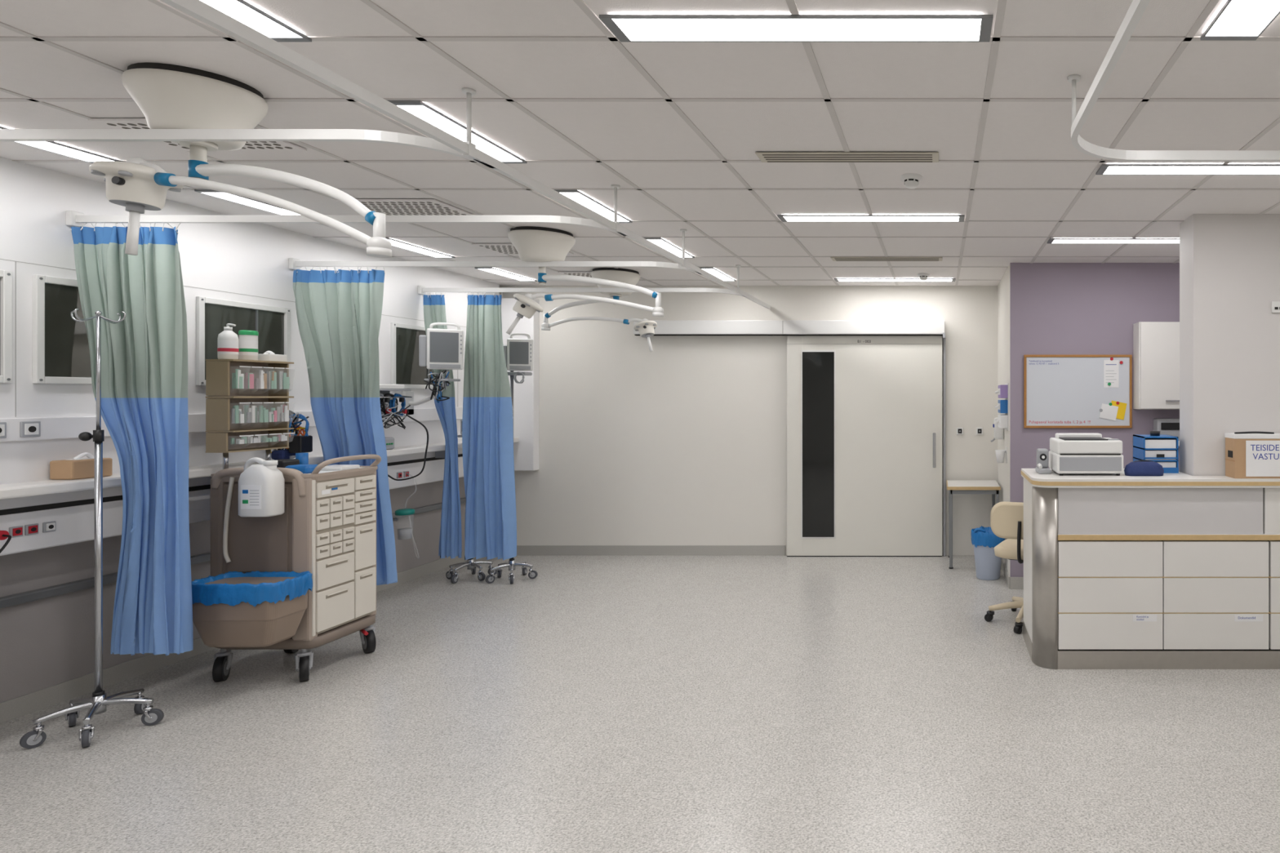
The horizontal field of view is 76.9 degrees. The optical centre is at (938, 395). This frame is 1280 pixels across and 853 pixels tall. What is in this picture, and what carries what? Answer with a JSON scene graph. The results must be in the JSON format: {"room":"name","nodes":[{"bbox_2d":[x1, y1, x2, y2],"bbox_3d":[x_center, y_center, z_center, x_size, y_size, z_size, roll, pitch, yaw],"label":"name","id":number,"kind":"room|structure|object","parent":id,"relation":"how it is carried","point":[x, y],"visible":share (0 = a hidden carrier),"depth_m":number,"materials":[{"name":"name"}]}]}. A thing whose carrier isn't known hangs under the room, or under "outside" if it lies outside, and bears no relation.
{"room":"hospital room","nodes":[
{"label":"hospital room","id":0,"kind":"room"},
{"bbox_2d":[0,476,466,702],"bbox_3d":[-4.700,0.250,2.135,0.100,2.740,10.670,0,0,0],"label":"wall","id":1,"kind":"structure","parent":0,"point":[46,642],"depth_m":3.94,"materials":[{"name":"grey paint"}]},
{"bbox_2d":[0,497,466,608],"bbox_3d":[-4.625,1.020,2.080,0.050,0.050,10.560,0,0,0],"label":"trim","id":2,"kind":"structure","parent":1,"relation":"attached to","point":[70,587],"depth_m":3.90,"materials":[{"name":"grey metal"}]},
{"bbox_2d":[0,551,475,724],"bbox_3d":[-4.644,1.570,2.129,0.012,0.100,10.658,0,0,0],"label":"baseboard","id":3,"kind":"structure","parent":1,"relation":"attached to","point":[10,709],"depth_m":4.13,"materials":[{"name":"grey plastic"}]},
{"bbox_2d":[392,508,414,539],"bbox_3d":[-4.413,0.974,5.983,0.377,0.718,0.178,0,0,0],"label":"canister","id":4,"kind":"object","parent":1,"relation":"attached to","point":[403,533],"visible":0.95,"depth_m":5.92,"materials":[{"name":"white plastic"}]},
{"bbox_2d":[0,156,499,555],"bbox_3d":[-4.525,-0.185,2.080,0.250,1.870,10.560,0,0,0],"label":"headwall","id":5,"kind":"structure","parent":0,"point":[251,259],"depth_m":4.32,"materials":[{"name":"laminate"}]},
{"bbox_2d":[0,269,12,382],"bbox_3d":[-4.388,-0.325,3.120,0.025,0.530,0.710,0,0,0],"label":"window","id":6,"kind":"structure","parent":5,"relation":"attached to","point":[6,276],"depth_m":3.45,"materials":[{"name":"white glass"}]},
{"bbox_2d":[32,274,92,384],"bbox_3d":[-4.388,-0.325,3.880,0.025,0.530,0.630,0,0,0],"label":"window","id":7,"kind":"structure","parent":5,"relation":"attached to","point":[60,345],"depth_m":3.66,"materials":[{"name":"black glass"}]},
{"bbox_2d":[195,296,290,386],"bbox_3d":[-4.388,-0.325,4.657,0.025,0.530,0.615,0,0,0],"label":"window","id":8,"kind":"structure","parent":5,"relation":"attached to","point":[273,323],"depth_m":4.59,"materials":[{"name":"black glass"}]},
{"bbox_2d":[0,128,495,168],"bbox_3d":[-3.043,-0.897,2.556,2.710,0.075,0.290,0,0,-6],"label":"rail","id":9,"kind":"object","parent":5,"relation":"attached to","point":[6,135],"visible":0.81,"depth_m":2.52,"materials":[{"name":"white metal"}]},
{"bbox_2d":[0,437,519,499],"bbox_3d":[-4.300,0.477,2.078,0.199,0.125,10.555,0,0,0],"label":"countertop","id":10,"kind":"structure","parent":5,"relation":"attached to","point":[11,491],"depth_m":3.72,"materials":[{"name":"white laminate"}]},
{"bbox_2d":[0,422,6,438],"bbox_3d":[-4.362,0.160,3.400,0.016,0.075,0.075,0,0,0],"label":"wall socket","id":11,"kind":"object","parent":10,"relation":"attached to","point":[2,424],"visible":1,"depth_m":3.42,"materials":[{"name":"grey plastic"}]},
{"bbox_2d":[8,525,23,537],"bbox_3d":[-4.380,0.645,3.490,0.016,0.050,0.050,0,0,0],"label":"power socket","id":12,"kind":"object","parent":10,"relation":"attached to","point":[15,531],"visible":0.93,"depth_m":3.48,"materials":[{"name":"red plastic"}]},
{"bbox_2d":[0,530,11,553],"bbox_3d":[-4.331,0.723,3.354,0.085,0.200,0.136,0,0,0],"label":"plug","id":13,"kind":"object","parent":12,"relation":"in","point":[4,535],"visible":1,"depth_m":3.40,"materials":[{"name":"red plastic"}]},
{"bbox_2d":[19,421,40,437],"bbox_3d":[-4.362,0.160,3.530,0.016,0.075,0.075,0,0,0],"label":"wall socket","id":14,"kind":"object","parent":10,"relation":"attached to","point":[27,428],"visible":1,"depth_m":3.52,"materials":[{"name":"grey plastic"}]},
{"bbox_2d":[24,523,38,535],"bbox_3d":[-4.380,0.645,3.550,0.016,0.050,0.050,0,0,0],"label":"power socket","id":15,"kind":"object","parent":10,"relation":"attached to","point":[31,529],"visible":1,"depth_m":3.54,"materials":[{"name":"red plastic"}]},
{"bbox_2d":[42,520,56,533],"bbox_3d":[-4.380,0.645,3.620,0.016,0.050,0.050,0,0,0],"label":"power socket","id":16,"kind":"object","parent":10,"relation":"attached to","point":[47,526],"visible":1,"depth_m":3.61,"materials":[{"name":"grey plastic"}]},
{"bbox_2d":[49,452,112,479],"bbox_3d":[-4.327,0.349,3.710,0.115,0.129,0.180,0,0,0],"label":"tissue box","id":17,"kind":"object","parent":10,"relation":"on","point":[76,468],"visible":0.96,"depth_m":3.65,"materials":[{"name":"cardboard"}]},
{"bbox_2d":[0,258,466,555],"bbox_3d":[-4.386,0.051,2.080,0.032,1.388,10.560,0,0,0],"label":"trim","id":18,"kind":"structure","parent":10,"relation":"attached to","point":[75,520],"depth_m":3.77,"materials":[{"name":"plastic"}]},
{"bbox_2d":[385,436,394,449],"bbox_3d":[-4.286,0.352,5.570,0.128,0.124,0.300,0,0,0],"label":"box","id":19,"kind":"object","parent":10,"relation":"on","point":[389,441],"visible":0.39,"depth_m":5.66,"materials":[{"name":"white cardboard"}]},
{"bbox_2d":[396,471,402,478],"bbox_3d":[-4.380,0.645,5.970,0.016,0.050,0.050,0,0,0],"label":"power socket","id":20,"kind":"object","parent":10,"relation":"attached to","point":[399,475],"visible":1,"depth_m":5.96,"materials":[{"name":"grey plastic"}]},
{"bbox_2d":[379,383,428,480],"bbox_3d":[-4.245,0.293,5.663,0.309,0.766,0.486,0,0,0],"label":"equipment rack","id":21,"kind":"object","parent":10,"relation":"attached to","point":[388,406],"visible":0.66,"depth_m":5.73,"materials":[{"name":"grey plastic"}]},
{"bbox_2d":[404,471,408,477],"bbox_3d":[-4.380,0.645,6.050,0.016,0.050,0.050,0,0,0],"label":"power socket","id":22,"kind":"object","parent":10,"relation":"attached to","point":[406,473],"visible":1,"depth_m":6.04,"materials":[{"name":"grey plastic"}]},
{"bbox_2d":[402,322,463,414],"bbox_3d":[-4.155,-0.220,6.028,0.489,0.760,0.269,0,0,0],"label":"patient monitor","id":23,"kind":"object","parent":10,"relation":"attached to","point":[442,348],"visible":1,"depth_m":5.98,"materials":[{"name":"white plastic"}]},
{"bbox_2d":[66,210,626,235],"bbox_3d":[-3.043,-0.897,3.756,2.710,0.075,0.290,0,0,-6],"label":"rail","id":24,"kind":"object","parent":5,"relation":"attached to","point":[75,219],"visible":0.88,"depth_m":3.72,"materials":[{"name":"white metal"}]},
{"bbox_2d":[70,222,193,655],"bbox_3d":[-4.109,0.219,3.733,0.563,2.195,0.166,0,0,-3],"label":"privacy curtain","id":25,"kind":"object","parent":24,"relation":"hanging from","point":[144,415],"visible":0.97,"depth_m":3.71,"materials":[{"name":"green fabric"}]},
{"bbox_2d":[391,322,433,389],"bbox_3d":[-4.388,-0.325,6.240,0.025,0.530,0.690,0,0,0],"label":"window","id":26,"kind":"structure","parent":5,"relation":"attached to","point":[406,370],"depth_m":6.07,"materials":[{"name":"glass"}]},
{"bbox_2d":[288,257,697,273],"bbox_3d":[-3.043,-0.897,5.026,2.710,0.075,0.290,0,0,-6],"label":"rail","id":27,"kind":"object","parent":5,"relation":"attached to","point":[295,264],"visible":0.87,"depth_m":4.99,"materials":[{"name":"white metal"}]},
{"bbox_2d":[293,266,397,585],"bbox_3d":[-4.039,0.202,4.992,0.700,2.159,0.179,0,0,0],"label":"privacy curtain","id":28,"kind":"object","parent":27,"relation":"hanging from","point":[339,313],"visible":0.76,"depth_m":4.97,"materials":[{"name":"green fabric"}]},
{"bbox_2d":[417,284,745,297],"bbox_3d":[-3.043,-0.897,6.256,2.710,0.075,0.290,0,0,-6],"label":"rail","id":29,"kind":"object","parent":5,"relation":"attached to","point":[422,290],"visible":0.9,"depth_m":6.22,"materials":[{"name":"white metal"}]},
{"bbox_2d":[422,292,462,558],"bbox_3d":[-4.213,0.247,6.235,0.344,2.248,0.100,0,0,0],"label":"privacy curtain","id":30,"kind":"object","parent":29,"relation":"hanging from","point":[434,308],"visible":0.76,"depth_m":6.21,"materials":[{"name":"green fabric"}]},
{"bbox_2d":[462,292,516,559],"bbox_3d":[-3.819,0.253,6.234,0.429,2.259,0.130,0,0,0],"label":"privacy curtain","id":31,"kind":"object","parent":29,"relation":"hanging from","point":[487,425],"visible":1,"depth_m":6.22,"materials":[{"name":"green fabric"}]},
{"bbox_2d":[0,555,1279,852],"bbox_3d":[-0.075,1.660,2.135,9.350,0.080,10.870,0,0,0],"label":"floor","id":32,"kind":"structure","parent":0,"point":[588,704],"depth_m":3.51,"materials":[{"name":"plastic"}]},
{"bbox_2d":[19,308,164,748],"bbox_3d":[-4.061,0.604,3.567,0.455,2.032,0.444,0,0,0],"label":"stand","id":33,"kind":"object","parent":32,"relation":"on","point":[98,703],"visible":1,"depth_m":3.54,"materials":[{"name":"silver metal"}]},
{"bbox_2d":[210,453,381,681],"bbox_3d":[-3.824,0.985,4.411,0.661,1.270,0.600,0,0,0],"label":"cart","id":34,"kind":"object","parent":32,"relation":"on","point":[326,529],"visible":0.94,"depth_m":4.21,"materials":[{"name":"brown plastic"}]},
{"bbox_2d":[205,359,295,469],"bbox_3d":[-4.099,0.117,4.395,0.182,0.654,0.394,0,0,0],"label":"rack","id":35,"kind":"object","parent":34,"relation":"on","point":[247,402],"visible":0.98,"depth_m":4.36,"materials":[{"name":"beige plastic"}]},
{"bbox_2d":[217,323,239,359],"bbox_3d":[-4.130,-0.316,4.270,0.090,0.210,0.090,0,0,0],"label":"bottle","id":36,"kind":"object","parent":35,"relation":"on","point":[228,340],"visible":0.91,"depth_m":4.24,"materials":[{"name":"white plastic"}]},
{"bbox_2d":[238,329,258,360],"bbox_3d":[-4.120,-0.300,4.385,0.088,0.178,0.088,0,0,0],"label":"container","id":37,"kind":"object","parent":35,"relation":"on","point":[247,340],"visible":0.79,"depth_m":4.35,"materials":[{"name":"white plastic"}]},
{"bbox_2d":[257,351,287,361],"bbox_3d":[-4.120,-0.244,4.520,0.120,0.067,0.120,0,0,0],"label":"glove box","id":38,"kind":"object","parent":35,"relation":"on","point":[265,356],"visible":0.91,"depth_m":4.49,"materials":[{"name":"white cardboard"}]},
{"bbox_2d":[191,570,312,647],"bbox_3d":[-3.764,1.166,4.019,0.519,0.358,0.291,0,0,0],"label":"waste bin","id":39,"kind":"object","parent":34,"relation":"attached to","point":[231,609],"visible":0.97,"depth_m":3.91,"materials":[{"name":"beige plastic"}]},
{"bbox_2d":[238,457,284,516],"bbox_3d":[-3.765,0.503,4.083,0.194,0.324,0.116,0,0,0],"label":"canister","id":40,"kind":"object","parent":34,"relation":"attached to","point":[261,486],"visible":1,"depth_m":4.03,"materials":[{"name":"white plastic"}]},
{"bbox_2d":[271,409,312,459],"bbox_3d":[-4.239,0.232,4.760,0.259,0.364,0.204,0,0,0],"label":"cable bundle","id":41,"kind":"object","parent":34,"relation":"on","point":[303,443],"visible":0.53,"depth_m":4.77,"materials":[{"name":"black plastic"}]},
{"bbox_2d":[445,419,496,583],"bbox_3d":[-4.165,0.910,6.512,0.392,1.420,0.390,0,0,0],"label":"stand","id":42,"kind":"object","parent":32,"relation":"on","point":[471,564],"visible":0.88,"depth_m":6.48,"materials":[{"name":"silver metal"}]},
{"bbox_2d":[485,333,537,584],"bbox_3d":[-3.756,0.532,6.492,0.390,2.175,0.389,0,0,0],"label":"monitor stand","id":43,"kind":"object","parent":32,"relation":"on","point":[518,353],"visible":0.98,"depth_m":6.44,"materials":[{"name":"silver metal"}]},
{"bbox_2d":[946,480,1000,568],"bbox_3d":[0.328,1.234,7.131,0.499,0.772,0.558,0,0,0],"label":"side table","id":44,"kind":"object","parent":32,"relation":"on","point":[954,486],"visible":0.73,"depth_m":6.88,"materials":[{"name":"white laminate"}]},
{"bbox_2d":[971,525,1004,580],"bbox_3d":[0.440,1.389,6.550,0.305,0.463,0.306,0,0,0],"label":"trash can","id":45,"kind":"object","parent":32,"relation":"on","point":[988,566],"visible":0.77,"depth_m":6.44,"materials":[{"name":"white plastic"}]},
{"bbox_2d":[984,501,1023,634],"bbox_3d":[0.617,1.177,5.269,0.578,0.885,0.602,0,0,0],"label":"office chair","id":46,"kind":"object","parent":32,"relation":"on","point":[1006,518],"visible":0.52,"depth_m":5.08,"materials":[{"name":"beige plastic"}]},
{"bbox_2d":[1020,468,1279,669],"bbox_3d":[1.653,1.055,4.645,2.195,1.130,0.656,0,0,0],"label":"reception desk","id":47,"kind":"object","parent":32,"relation":"on","point":[1121,571],"depth_m":4.35,"materials":[{"name":"laminate"}]},
{"bbox_2d":[1035,448,1051,474],"bbox_3d":[0.665,0.414,4.680,0.080,0.150,0.160,0,0,0],"label":"speaker","id":48,"kind":"object","parent":47,"relation":"on","point":[1042,468],"visible":1,"depth_m":4.68,"materials":[{"name":"grey plastic"}]},
{"bbox_2d":[1048,433,1123,475],"bbox_3d":[0.930,0.367,4.678,0.410,0.245,0.364,0,0,0],"label":"printer","id":49,"kind":"object","parent":47,"relation":"on","point":[1069,453],"visible":1,"depth_m":4.51,"materials":[{"name":"white plastic"}]},
{"bbox_2d":[1124,460,1164,475],"bbox_3d":[1.265,0.443,4.530,0.240,0.093,0.110,0,0,0],"label":"pouch","id":50,"kind":"object","parent":47,"relation":"on","point":[1138,468],"visible":1,"depth_m":4.49,"materials":[{"name":"blue fabric"}]},
{"bbox_2d":[1133,431,1178,473],"bbox_3d":[1.410,0.359,4.787,0.220,0.260,0.266,0,0,0],"label":"organizer","id":51,"kind":"object","parent":47,"relation":"on","point":[1162,449],"visible":0.91,"depth_m":4.67,"materials":[{"name":"blue plastic"}]},
{"bbox_2d":[1224,431,1279,478],"bbox_3d":[1.958,0.351,4.427,0.411,0.276,0.153,0,0,0],"label":"cardboard box","id":52,"kind":"object","parent":47,"relation":"on","point":[1248,455],"visible":1,"depth_m":4.35,"materials":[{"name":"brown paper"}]},
{"bbox_2d":[0,0,1279,285],"bbox_3d":[-0.075,-1.160,2.135,9.350,0.080,10.870,0,0,0],"label":"ceiling","id":53,"kind":"structure","parent":0,"point":[607,131],"depth_m":3.01,"materials":[{"name":"white tile"}]},
{"bbox_2d":[0,125,122,163],"bbox_3d":[-3.953,-1.111,3.135,0.147,0.010,0.722,0,0,0],"label":"ceiling light","id":54,"kind":"object","parent":53,"relation":"in","point":[51,146],"depth_m":3.32,"materials":[{"name":"white plastic"}]},
{"bbox_2d":[88,118,306,151],"bbox_3d":[-3.140,-1.111,3.140,0.560,0.009,0.370,0,0,0],"label":"grille","id":55,"kind":"object","parent":53,"relation":"in","point":[115,123],"depth_m":3.22,"materials":[{"name":"white metal"}]},
{"bbox_2d":[88,62,391,257],"bbox_3d":[-2.423,-0.805,2.636,0.958,0.630,0.377,0,0,0],"label":"ceiling-mounted medical arm","id":56,"kind":"object","parent":53,"relation":"hanging from","point":[169,96],"visible":0.96,"depth_m":2.55,"materials":[{"name":"white paint"}]},
{"bbox_2d":[194,189,300,215],"bbox_3d":[-3.953,-1.111,4.335,0.147,0.010,0.722,0,0,0],"label":"ceiling light","id":57,"kind":"object","parent":53,"relation":"in","point":[251,202],"depth_m":4.20,"materials":[{"name":"white plastic"}]},
{"bbox_2d":[200,0,311,41],"bbox_3d":[-2.032,-1.111,1.935,0.147,0.010,0.722,0,0,0],"label":"ceiling light","id":58,"kind":"object","parent":53,"relation":"in","point":[241,11],"depth_m":2.17,"materials":[{"name":"white plastic"}]},
{"bbox_2d":[335,199,475,215],"bbox_3d":[-3.140,-1.111,4.350,0.560,0.009,0.370,0,0,0],"label":"grille","id":59,"kind":"object","parent":53,"relation":"in","point":[387,206],"depth_m":4.32,"materials":[{"name":"white metal"}]},
{"bbox_2d":[385,237,455,257],"bbox_3d":[-3.953,-1.111,5.535,0.147,0.010,0.722,0,0,0],"label":"ceiling light","id":60,"kind":"object","parent":53,"relation":"in","point":[394,242],"depth_m":5.56,"materials":[{"name":"white plastic"}]},
{"bbox_2d":[387,100,527,163],"bbox_3d":[-2.032,-1.111,3.135,0.147,0.010,0.722,0,0,0],"label":"ceiling light","id":61,"kind":"object","parent":53,"relation":"in","point":[419,108],"depth_m":3.04,"materials":[{"name":"white plastic"}]},
{"bbox_2d":[160,0,770,309],"bbox_3d":[-1.720,-0.998,2.475,0.044,0.244,9.950,0,0,0],"label":"rail","id":62,"kind":"object","parent":53,"relation":"attached to","point":[199,10],"visible":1,"depth_m":2.39,"materials":[{"name":"white metal"}]},
{"bbox_2d":[475,266,537,281],"bbox_3d":[-3.953,-1.111,6.735,0.147,0.010,0.722,0,0,0],"label":"ceiling light","id":63,"kind":"object","parent":53,"relation":"in","point":[490,269],"depth_m":6.67,"materials":[{"name":"white plastic"}]},
{"bbox_2d":[471,243,573,254],"bbox_3d":[-3.140,-1.111,5.565,0.560,0.009,0.370,0,0,0],"label":"grille","id":64,"kind":"object","parent":53,"relation":"in","point":[500,248],"depth_m":5.49,"materials":[{"name":"white metal"}]},
{"bbox_2d":[558,271,591,277],"bbox_3d":[-3.140,-1.111,6.785,0.560,0.009,0.370,0,0,0],"label":"grille","id":65,"kind":"object","parent":53,"relation":"in","point":[575,273],"depth_m":6.67,"materials":[{"name":"white metal"}]},
{"bbox_2d":[506,226,663,334],"bbox_3d":[-2.399,-0.764,5.040,1.049,0.712,0.407,0,0,0],"label":"ceiling-mounted medical arm","id":66,"kind":"object","parent":53,"relation":"hanging from","point":[532,243],"visible":0.95,"depth_m":4.94,"materials":[{"name":"white paint"}]},
{"bbox_2d":[553,189,632,222],"bbox_3d":[-2.032,-1.111,4.335,0.147,0.010,0.722,0,0,0],"label":"ceiling light","id":67,"kind":"object","parent":53,"relation":"in","point":[575,195],"depth_m":4.25,"materials":[{"name":"white plastic"}]},
{"bbox_2d":[541,267,657,351],"bbox_3d":[-3.043,-0.755,6.600,1.045,0.729,0.407,0,0,0],"label":"lamp","id":68,"kind":"object","parent":53,"relation":"hanging from","point":[646,327],"visible":0.88,"depth_m":6.53,"materials":[{"name":"white metal"}]},
{"bbox_2d":[0,0,1279,286],"bbox_3d":[0.050,-1.118,2.135,8.900,0.004,10.670,0,0,0],"label":"grid","id":69,"kind":"object","parent":53,"relation":"attached to","point":[996,38],"depth_m":2.79,"materials":[{"name":"white metal"}]},
{"bbox_2d":[644,237,694,257],"bbox_3d":[-2.032,-1.111,5.535,0.147,0.010,0.722,0,0,0],"label":"ceiling light","id":70,"kind":"object","parent":53,"relation":"in","point":[660,242],"depth_m":5.46,"materials":[{"name":"white plastic"}]},
{"bbox_2d":[698,266,736,281],"bbox_3d":[-2.032,-1.111,6.735,0.147,0.010,0.722,0,0,0],"label":"ceiling light","id":71,"kind":"object","parent":53,"relation":"in","point":[711,270],"depth_m":6.67,"materials":[{"name":"white plastic"}]},
{"bbox_2d":[599,14,993,41],"bbox_3d":[-0.418,-1.111,2.222,1.153,0.010,0.147,0,0,0],"label":"ceiling light","id":72,"kind":"object","parent":53,"relation":"in","point":[626,28],"depth_m":2.21,"materials":[{"name":"white plastic"}]},
{"bbox_2d":[755,151,938,162],"bbox_3d":[-0.420,-1.111,3.425,0.840,0.010,0.130,0,0,0],"label":"ceiling vent","id":73,"kind":"object","parent":53,"relation":"in","point":[765,157],"visible":1,"depth_m":3.40,"materials":[{"name":"grey metal"}]},
{"bbox_2d":[777,214,964,222],"bbox_3d":[-0.418,-1.111,4.598,1.153,0.010,0.147,0,0,0],"label":"ceiling light","id":74,"kind":"object","parent":53,"relation":"in","point":[784,218],"depth_m":4.58,"materials":[{"name":"white plastic"}]},
{"bbox_2d":[830,257,942,261],"bbox_3d":[-0.420,-1.111,5.970,0.900,0.010,0.140,0,0,0],"label":"ceiling vent","id":75,"kind":"object","parent":53,"relation":"in","point":[833,259],"visible":1,"depth_m":5.95,"materials":[{"name":"grey metal"}]},
{"bbox_2d":[834,278,955,281],"bbox_3d":[-0.418,-1.111,7.037,1.153,0.010,0.147,0,0,0],"label":"ceiling light","id":76,"kind":"object","parent":53,"relation":"in","point":[836,279],"depth_m":7.03,"materials":[{"name":"white plastic"}]},
{"bbox_2d":[900,173,922,188],"bbox_3d":[-0.140,-1.093,3.750,0.110,0.055,0.110,0,0,0],"label":"smoke detector","id":77,"kind":"object","parent":53,"relation":"attached to","point":[911,180],"visible":1,"depth_m":3.72,"materials":[{"name":"white plastic"}]},
{"bbox_2d":[917,272,929,280],"bbox_3d":[-0.140,-1.093,6.750,0.110,0.055,0.110,0,0,0],"label":"smoke detector","id":78,"kind":"object","parent":53,"relation":"attached to","point":[922,276],"visible":1,"depth_m":6.72,"materials":[{"name":"white plastic"}]},
{"bbox_2d":[1047,238,1179,243],"bbox_3d":[1.370,-1.111,5.265,1.168,0.010,0.142,0,0,0],"label":"ceiling light","id":79,"kind":"object","parent":53,"relation":"in","point":[1051,240],"depth_m":5.25,"materials":[{"name":"white plastic"}]},
{"bbox_2d":[1067,0,1279,161],"bbox_3d":[2.459,-1.000,0.136,4.042,0.240,5.272,0,0,0],"label":"rail","id":80,"kind":"object","parent":53,"relation":"attached to","point":[1137,8],"visible":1,"depth_m":2.60,"materials":[{"name":"white metal"}]},
{"bbox_2d":[1095,164,1279,174],"bbox_3d":[1.370,-1.111,3.605,1.168,0.010,0.142,0,0,0],"label":"ceiling light","id":81,"kind":"object","parent":53,"relation":"in","point":[1104,169],"depth_m":3.59,"materials":[{"name":"white plastic"}]},
{"bbox_2d":[1200,0,1279,40],"bbox_3d":[0.900,-1.111,1.930,0.172,0.010,0.712,0,0,0],"label":"ceiling light","id":82,"kind":"object","parent":53,"relation":"in","point":[1237,20],"depth_m":2.17,"materials":[{"name":"white plastic"}]},
{"bbox_2d":[499,285,997,555],"bbox_3d":[-2.075,0.250,7.520,5.350,2.740,0.100,0,0,0],"label":"wall","id":83,"kind":"structure","parent":0,"point":[682,442],"depth_m":7.47,"materials":[{"name":"white paint"}]},
{"bbox_2d":[501,297,539,471],"bbox_3d":[-4.355,-0.115,7.415,0.590,1.730,0.110,0,0,0],"label":"wall panel","id":84,"kind":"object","parent":83,"relation":"attached to","point":[526,394],"depth_m":7.36,"materials":[{"name":"laminate"}]},
{"bbox_2d":[516,545,785,555],"bbox_3d":[-3.105,1.570,7.464,3.090,0.100,0.012,0,0,0],"label":"baseboard","id":85,"kind":"structure","parent":83,"relation":"attached to","point":[521,549],"depth_m":7.46,"materials":[{"name":"grey plastic"}]},
{"bbox_2d":[633,320,945,338],"bbox_3d":[-1.492,-0.667,7.395,3.115,0.175,0.150,0,0,0],"label":"door track","id":86,"kind":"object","parent":83,"relation":"attached to","point":[664,327],"depth_m":7.33,"materials":[{"name":"white metal"}]},
{"bbox_2d":[786,335,942,556],"bbox_3d":[-0.748,0.502,7.397,1.565,2.235,0.095,0,0,0],"label":"door","id":87,"kind":"structure","parent":83,"relation":"in","point":[864,412],"depth_m":7.40,"materials":[{"name":"white paint"}]},
{"bbox_2d":[942,338,945,555],"bbox_3d":[0.058,0.507,7.445,0.025,2.225,0.050,0,0,0],"label":"trim","id":88,"kind":"structure","parent":83,"relation":"attached to","point":[944,340],"depth_m":7.42,"materials":[{"name":"grey metal"}]},
{"bbox_2d":[956,427,963,435],"bbox_3d":[0.215,0.357,7.461,0.070,0.075,0.018,0,0,0],"label":"light switch","id":89,"kind":"object","parent":83,"relation":"attached to","point":[959,430],"visible":1,"depth_m":7.46,"materials":[{"name":"white plastic"}]},
{"bbox_2d":[976,427,982,435],"bbox_3d":[0.415,0.357,7.461,0.070,0.075,0.018,0,0,0],"label":"light switch","id":90,"kind":"object","parent":83,"relation":"attached to","point":[979,430],"visible":1,"depth_m":7.46,"materials":[{"name":"white plastic"}]},
{"bbox_2d":[997,264,1009,574],"bbox_3d":[0.650,0.250,6.875,0.100,2.740,1.390,0,0,0],"label":"wall","id":91,"kind":"structure","parent":0,"point":[1003,287],"depth_m":6.71,"materials":[{"name":"white paint"}]},
{"bbox_2d":[991,417,1004,442],"bbox_3d":[0.538,0.314,6.770,0.123,0.227,0.100,0,0,0],"label":"soap dispenser","id":92,"kind":"object","parent":91,"relation":"attached to","point":[998,433],"visible":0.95,"depth_m":6.72,"materials":[{"name":"white plastic"}]},
{"bbox_2d":[995,446,1007,462],"bbox_3d":[0.550,0.520,6.500,0.100,0.140,0.090,0,0,0],"label":"cup holder","id":93,"kind":"object","parent":91,"relation":"attached to","point":[1000,454],"visible":1,"depth_m":6.47,"materials":[{"name":"white plastic"}]},
{"bbox_2d":[995,382,1008,431],"bbox_3d":[0.546,0.095,6.450,0.106,0.410,0.300,0,0,0],"label":"dispenser","id":94,"kind":"object","parent":91,"relation":"attached to","point":[1002,392],"visible":1,"depth_m":6.32,"materials":[{"name":"white plastic"}]},
{"bbox_2d":[1009,262,1022,577],"bbox_3d":[0.650,0.250,6.178,0.100,2.740,0.003,0,0,0],"label":"wall","id":95,"kind":"structure","parent":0,"point":[1015,268],"depth_m":6.18,"materials":[{"name":"paint"}]},
{"bbox_2d":[1022,262,1179,577],"bbox_3d":[2.600,0.250,6.230,3.800,2.740,0.100,0,0,0],"label":"wall","id":96,"kind":"structure","parent":0,"point":[1068,308],"depth_m":6.18,"materials":[{"name":"paint"}]},
{"bbox_2d":[1000,557,1023,589],"bbox_3d":[2.544,1.570,6.813,3.912,0.100,1.314,0,0,0],"label":"baseboard","id":97,"kind":"structure","parent":96,"relation":"attached to","point":[1013,583],"depth_m":6.16,"materials":[{"name":"grey plastic"}]},
{"bbox_2d":[1023,355,1132,427],"bbox_3d":[1.167,-0.037,6.166,0.905,0.615,0.024,0,0,0],"label":"whiteboard","id":98,"kind":"object","parent":96,"relation":"attached to","point":[1060,391],"visible":1,"depth_m":6.16,"materials":[{"name":"white plastic"}]},
{"bbox_2d":[1133,321,1179,408],"bbox_3d":[2.192,-0.247,6.072,1.115,0.715,0.214,0,0,0],"label":"upper cabinet","id":99,"kind":"object","parent":96,"relation":"attached to","point":[1156,344],"visible":0.3,"depth_m":5.98,"materials":[{"name":"white laminate"}]},
{"bbox_2d":[1153,418,1179,446],"bbox_3d":[1.925,0.305,6.112,0.250,0.230,0.135,0,0,0],"label":"paper towel dispenser","id":100,"kind":"object","parent":96,"relation":"attached to","point":[1171,427],"visible":0.36,"depth_m":6.05,"materials":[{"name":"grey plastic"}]},
{"bbox_2d":[1179,213,1279,649],"bbox_3d":[3.034,0.250,4.650,2.933,2.740,0.260,0,0,0],"label":"wall pier","id":101,"kind":"object","parent":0,"point":[1229,264],"visible":0.6,"depth_m":4.52,"materials":[{"name":"grey paint"}]},
{"bbox_2d":[1271,301,1279,312],"bbox_3d":[2.083,-0.545,4.511,0.075,0.070,0.016,0,0,0],"label":"thermostat","id":102,"kind":"object","parent":101,"relation":"attached to","point":[1275,304],"visible":1,"depth_m":4.51,"materials":[{"name":"white plastic"}]}
]}

